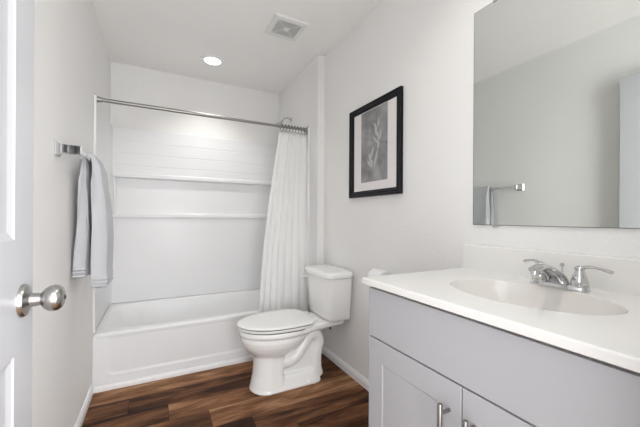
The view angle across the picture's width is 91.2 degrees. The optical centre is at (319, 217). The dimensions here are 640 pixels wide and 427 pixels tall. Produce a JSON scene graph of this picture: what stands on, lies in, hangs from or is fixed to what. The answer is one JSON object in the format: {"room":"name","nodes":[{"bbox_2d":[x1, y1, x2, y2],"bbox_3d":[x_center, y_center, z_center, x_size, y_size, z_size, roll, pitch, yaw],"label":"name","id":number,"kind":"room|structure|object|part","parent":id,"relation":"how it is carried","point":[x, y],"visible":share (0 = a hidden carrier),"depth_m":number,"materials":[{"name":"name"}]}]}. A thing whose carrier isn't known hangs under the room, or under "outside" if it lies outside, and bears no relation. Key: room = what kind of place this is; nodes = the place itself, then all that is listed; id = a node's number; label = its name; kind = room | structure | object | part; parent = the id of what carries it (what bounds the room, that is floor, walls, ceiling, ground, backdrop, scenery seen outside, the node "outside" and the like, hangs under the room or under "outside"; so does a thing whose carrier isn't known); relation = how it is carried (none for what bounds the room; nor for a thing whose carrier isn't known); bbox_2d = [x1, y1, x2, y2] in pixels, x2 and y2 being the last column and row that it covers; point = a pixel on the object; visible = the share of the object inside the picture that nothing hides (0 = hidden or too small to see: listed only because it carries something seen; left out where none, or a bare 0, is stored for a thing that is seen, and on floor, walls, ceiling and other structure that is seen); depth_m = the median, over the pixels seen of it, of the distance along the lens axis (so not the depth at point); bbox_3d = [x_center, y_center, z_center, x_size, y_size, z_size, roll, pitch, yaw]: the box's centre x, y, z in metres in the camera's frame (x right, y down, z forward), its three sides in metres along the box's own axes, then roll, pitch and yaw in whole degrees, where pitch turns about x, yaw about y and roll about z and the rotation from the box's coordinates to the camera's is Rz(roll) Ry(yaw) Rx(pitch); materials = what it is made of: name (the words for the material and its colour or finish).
{"room":"bathroom","nodes":[
{"label":"bathroom","id":0,"kind":"room"},
{"bbox_2d":[32,0,110,426],"bbox_3d":[-1.174,-0.120,1.345,0.120,2.450,3.200,0,0,-27],"label":"wall","id":1,"kind":"structure","parent":0,"point":[72,62],"depth_m":1.35,"materials":[{"name":"paint"}]},
{"bbox_2d":[54,140,91,167],"bbox_3d":[-1.128,-0.279,1.480,0.084,0.058,0.515,0,0,-27],"label":"towel bar","id":2,"kind":"object","parent":1,"relation":"attached to","point":[59,148],"visible":0.56,"depth_m":1.27,"materials":[{"name":"silver metal"}]},
{"bbox_3d":[-1.023,-0.278,1.278,0.084,0.058,0.058,0,0,-27],"label":"post","id":3,"kind":"part","parent":2,"relation":"part of","materials":[{"name":"silver metal"}]},
{"bbox_3d":[-1.103,-0.279,1.493,0.016,0.019,0.457,0,0,-27],"label":"rail","id":4,"kind":"part","parent":2,"relation":"part of","materials":[{"name":"silver metal"}]},
{"bbox_2d":[74,384,93,426],"bbox_3d":[-0.910,1.077,0.967,0.013,0.060,2.260,0,0,-27],"label":"baseboard","id":5,"kind":"structure","parent":1,"relation":"attached to","point":[81,417],"depth_m":1.75,"materials":[{"name":"paint"}]},
{"bbox_2d":[72,153,113,287],"bbox_3d":[-1.143,0.013,1.591,0.144,0.649,0.229,0,0,-27],"label":"hand towel","id":6,"kind":"object","parent":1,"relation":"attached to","point":[94,240],"visible":0.94,"depth_m":1.51,"materials":[{"name":"white fabric"}]},
{"bbox_2d":[111,62,277,303],"bbox_3d":[-1.159,-0.120,3.099,1.524,2.450,0.100,0,0,-27],"label":"wall","id":7,"kind":"structure","parent":0,"point":[129,83],"depth_m":3.00,"materials":[{"name":"paint"}]},
{"bbox_2d":[93,94,309,333],"bbox_3d":[-0.951,-0.021,2.699,1.523,1.525,0.795,0,0,-27],"label":"shower surround","id":8,"kind":"object","parent":7,"relation":"attached to","point":[189,212],"visible":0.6,"depth_m":2.93,"materials":[{"name":"plastic"}]},
{"bbox_3d":[-1.615,-0.025,2.350,0.023,1.525,0.789,0,0,-27],"label":"panel","id":9,"kind":"part","parent":8,"relation":"part of","materials":[{"name":"plastic"}]},
{"bbox_3d":[-1.125,-0.022,3.034,1.480,1.525,0.040,0,0,-27],"label":"panel","id":10,"kind":"part","parent":8,"relation":"part of","materials":[{"name":"plastic"}]},
{"bbox_2d":[95,93,308,133],"bbox_3d":[-0.782,-0.766,2.381,1.523,0.060,0.048,0,0,-27],"label":"shower rod","id":11,"kind":"object","parent":8,"relation":"attached to","point":[99,99],"visible":0.83,"depth_m":2.27,"materials":[{"name":"metal"}]},
{"bbox_2d":[258,133,307,312],"bbox_3d":[-0.307,0.113,2.578,0.455,1.654,0.119,0,0,-27],"label":"shower curtain","id":12,"kind":"object","parent":11,"relation":"hanging from","point":[283,285],"visible":0.88,"depth_m":2.58,"materials":[{"name":"fabric"}]},
{"bbox_3d":[-0.284,-0.017,3.042,0.023,1.525,0.789,0,0,-27],"label":"panel","id":13,"kind":"part","parent":8,"relation":"part of","materials":[{"name":"plastic"}]},
{"bbox_2d":[82,353,368,426],"bbox_3d":[-0.005,1.137,0.979,1.870,0.050,4.935,0,0,-27],"label":"floor","id":14,"kind":"structure","parent":0,"point":[221,396],"depth_m":1.87,"materials":[{"name":"brown wood"}]},
{"bbox_2d":[92,289,308,386],"bbox_3d":[-0.952,0.925,2.689,1.520,0.362,0.810,0,0,-27],"label":"bathtub","id":15,"kind":"object","parent":14,"relation":"on","point":[135,339],"visible":0.66,"depth_m":2.28,"materials":[{"name":"plastic"}]},
{"bbox_2d":[94,355,252,392],"bbox_3d":[-0.761,1.089,2.319,1.524,0.036,0.016,0,0,-27],"label":"trim","id":16,"kind":"structure","parent":15,"relation":"attached to","point":[140,380],"depth_m":2.17,"materials":[{"name":"paint"}]},
{"bbox_2d":[93,289,308,338],"bbox_3d":[-0.952,0.885,2.690,1.520,0.282,0.808,0,0,-27],"label":"basin","id":17,"kind":"object","parent":15,"relation":"in","point":[213,315],"depth_m":2.63,"materials":[{"name":"plastic"}]},
{"bbox_2d":[237,264,352,395],"bbox_3d":[-0.189,0.738,2.149,0.752,0.746,0.418,0,0,-27],"label":"toilet","id":18,"kind":"object","parent":14,"relation":"on","point":[285,345],"visible":1,"depth_m":2.07,"materials":[{"name":"ceramic"}]},
{"bbox_3d":[-0.303,0.700,2.090,0.486,0.016,0.374,0,0,-27],"label":"seat","id":19,"kind":"part","parent":18,"relation":"part of","materials":[{"name":"plastic"}]},
{"bbox_3d":[-0.301,0.679,2.090,0.497,0.016,0.378,0,0,-27],"label":"lid","id":20,"kind":"part","parent":18,"relation":"part of","materials":[{"name":"plastic"}]},
{"bbox_3d":[-0.197,0.909,2.145,0.710,0.403,0.372,0,0,-27],"label":"bowl","id":21,"kind":"part","parent":18,"relation":"part of","materials":[{"name":"ceramic"}]},
{"bbox_3d":[0.049,0.388,2.272,0.221,0.042,0.418,0,0,-27],"label":"tank lid","id":22,"kind":"part","parent":18,"relation":"part of","materials":[{"name":"ceramic"}]},
{"bbox_3d":[0.055,0.556,2.275,0.205,0.304,0.390,0,0,-27],"label":"tank","id":23,"kind":"part","parent":18,"relation":"part of","materials":[{"name":"ceramic"}]},
{"bbox_2d":[369,287,639,426],"bbox_3d":[0.576,0.680,0.903,0.576,0.870,0.782,0,0,-27],"label":"vanity cabinet","id":24,"kind":"object","parent":14,"relation":"on","point":[430,366],"visible":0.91,"depth_m":0.76,"materials":[{"name":"paint"}]},
{"bbox_3d":[0.273,0.714,0.967,0.018,0.574,0.388,0,0,-27],"label":"door","id":25,"kind":"part","parent":24,"relation":"part of","materials":[{"name":"paint"}]},
{"bbox_3d":[0.321,0.559,0.813,0.040,0.160,0.012,0,0,-27],"label":"bar handle","id":26,"kind":"part","parent":24,"relation":"part of","materials":[{"name":"silver metal"}]},
{"bbox_3d":[0.356,0.559,0.747,0.040,0.160,0.012,0,0,-27],"label":"bar handle","id":27,"kind":"part","parent":24,"relation":"part of","materials":[{"name":"silver metal"}]},
{"bbox_3d":[0.453,0.715,0.620,0.018,0.574,0.386,0,0,-27],"label":"door","id":28,"kind":"part","parent":24,"relation":"part of","materials":[{"name":"paint"}]},
{"bbox_2d":[362,244,639,372],"bbox_3d":[0.585,0.233,0.910,0.559,0.234,0.800,0,0,-27],"label":"countertop","id":29,"kind":"structure","parent":24,"relation":"on","point":[493,287],"depth_m":0.91,"materials":[{"name":"stone"}]},
{"bbox_2d":[450,279,627,315],"bbox_3d":[0.592,0.284,0.910,0.320,0.131,0.444,0,0,-27],"label":"sink","id":30,"kind":"object","parent":29,"relation":"in","point":[549,301],"depth_m":0.98,"materials":[{"name":"white ceramic"}]},
{"bbox_2d":[523,259,613,292],"bbox_3d":[0.708,0.178,0.950,0.172,0.082,0.248,0,0,-27],"label":"sink faucet","id":31,"kind":"object","parent":29,"relation":"on","point":[540,272],"visible":1,"depth_m":0.94,"materials":[{"name":"silver metal"}]},
{"bbox_3d":[0.723,0.149,1.062,0.019,0.020,0.064,0,0,-14],"label":"lever","id":32,"kind":"part","parent":31,"relation":"part of","materials":[{"name":"silver metal"}]},
{"bbox_3d":[0.728,0.174,1.037,0.047,0.063,0.047,0,0,-27],"label":"handle","id":33,"kind":"part","parent":31,"relation":"part of","materials":[{"name":"silver metal"}]},
{"bbox_3d":[0.703,0.177,0.963,0.161,0.079,0.060,0,0,-27],"label":"spout","id":34,"kind":"part","parent":31,"relation":"part of","materials":[{"name":"silver metal"}]},
{"bbox_3d":[0.752,0.211,0.989,0.053,0.015,0.160,0,0,-27],"label":"plate","id":35,"kind":"part","parent":31,"relation":"part of","materials":[{"name":"silver metal"}]},
{"bbox_3d":[0.778,0.175,0.939,0.047,0.063,0.047,0,0,-27],"label":"handle","id":36,"kind":"part","parent":31,"relation":"part of","materials":[{"name":"silver metal"}]},
{"bbox_3d":[0.790,0.149,0.903,0.019,0.021,0.088,0,0,-18],"label":"lever","id":37,"kind":"part","parent":31,"relation":"part of","materials":[{"name":"silver metal"}]},
{"bbox_2d":[93,0,381,94],"bbox_3d":[-0.362,-1.390,1.695,1.870,0.100,3.320,0,0,-27],"label":"ceiling","id":38,"kind":"structure","parent":0,"point":[169,36],"depth_m":2.29,"materials":[{"name":"paint"}]},
{"bbox_2d":[201,55,223,65],"bbox_3d":[-0.917,-1.337,2.675,0.188,0.011,0.188,0,0,-27],"label":"recessed light","id":39,"kind":"object","parent":38,"relation":"in","point":[211,60],"visible":1,"depth_m":2.67,"materials":[{"name":"plastic"}]},
{"bbox_2d":[264,12,308,41],"bbox_3d":[-0.238,-1.330,2.205,0.241,0.018,0.244,0,0,-27],"label":"ceiling vent","id":40,"kind":"object","parent":38,"relation":"in","point":[280,25],"visible":1,"depth_m":2.18,"materials":[{"name":"plastic"}]},
{"bbox_2d":[272,20,299,37],"bbox_3d":[-0.238,-1.327,2.205,0.169,0.004,0.172,0,0,-27],"label":"lattice grille","id":41,"kind":"object","parent":40,"relation":"attached to","point":[280,28],"depth_m":2.20,"materials":[{"name":"plastic"}]},
{"bbox_2d":[278,54,324,332],"bbox_3d":[-0.184,-0.114,3.069,0.178,2.450,1.053,0,0,-27],"label":"wall","id":42,"kind":"structure","parent":0,"point":[302,100],"depth_m":2.64,"materials":[{"name":"paint"}]},
{"bbox_2d":[275,117,291,128],"bbox_3d":[-0.357,-0.923,3.043,0.165,0.131,0.072,0,0,-27],"label":"shower","id":43,"kind":"object","parent":42,"relation":"attached to","point":[290,118],"visible":0.87,"depth_m":3.04,"materials":[{"name":"silver metal"}]},
{"bbox_2d":[323,0,639,379],"bbox_3d":[0.580,-0.110,1.663,0.120,2.450,2.147,0,0,-27],"label":"wall","id":44,"kind":"structure","parent":0,"point":[423,47],"depth_m":1.68,"materials":[{"name":"paint"}]},
{"bbox_2d":[322,346,368,391],"bbox_3d":[0.328,1.084,1.989,0.013,0.060,1.342,0,0,-27],"label":"baseboard","id":45,"kind":"structure","parent":44,"relation":"attached to","point":[340,363],"depth_m":2.24,"materials":[{"name":"paint"}]},
{"bbox_2d":[349,86,402,197],"bbox_3d":[0.334,-0.436,1.979,0.026,0.600,0.522,0,0,-27],"label":"framed print","id":46,"kind":"object","parent":44,"relation":"attached to","point":[376,127],"visible":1,"depth_m":1.95,"materials":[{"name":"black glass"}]},
{"bbox_2d":[463,244,639,295],"bbox_3d":[0.824,0.168,1.034,0.020,0.103,0.800,0,0,-27],"label":"backsplash","id":47,"kind":"structure","parent":44,"relation":"attached to","point":[625,279],"depth_m":1.04,"materials":[{"name":"stone"}]},
{"bbox_2d":[473,0,639,228],"bbox_3d":[0.841,-0.426,1.024,0.008,0.930,0.755,0,0,-27],"label":"wall mirror","id":48,"kind":"object","parent":44,"relation":"attached to","point":[556,116],"visible":1,"depth_m":1.07,"materials":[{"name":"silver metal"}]},
{"bbox_3d":[0.347,-0.111,0.264,1.822,2.450,0.120,0,0,-27],"label":"wall","id":49,"kind":"structure","parent":0,"visible":0},
{"bbox_2d":[0,0,65,426],"bbox_3d":[-0.445,0.083,0.365,0.106,2.028,0.771,0,0,-27],"label":"door","id":50,"kind":"structure","parent":49,"relation":"in","point":[18,299],"depth_m":0.62,"materials":[{"name":"paint"}]},
{"bbox_3d":[-0.598,0.170,0.651,0.030,0.068,0.068,0,0,-27],"label":"knob","id":51,"kind":"part","parent":50,"relation":"part of","materials":[{"name":"silver metal"}]},
{"bbox_3d":[0.375,0.354,1.824,0.088,0.040,0.180,0,0,-27],"label":"paper holder","id":52,"kind":"object","parent":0,"visible":0},
{"bbox_2d":[367,268,391,276],"bbox_3d":[0.345,0.354,1.809,0.110,0.110,0.102,0,0,-27],"label":"toilet paper roll","id":53,"kind":"object","parent":52,"relation":"on","point":[374,272],"visible":0.18,"depth_m":1.78,"materials":[{"name":"paper"}]}
]}

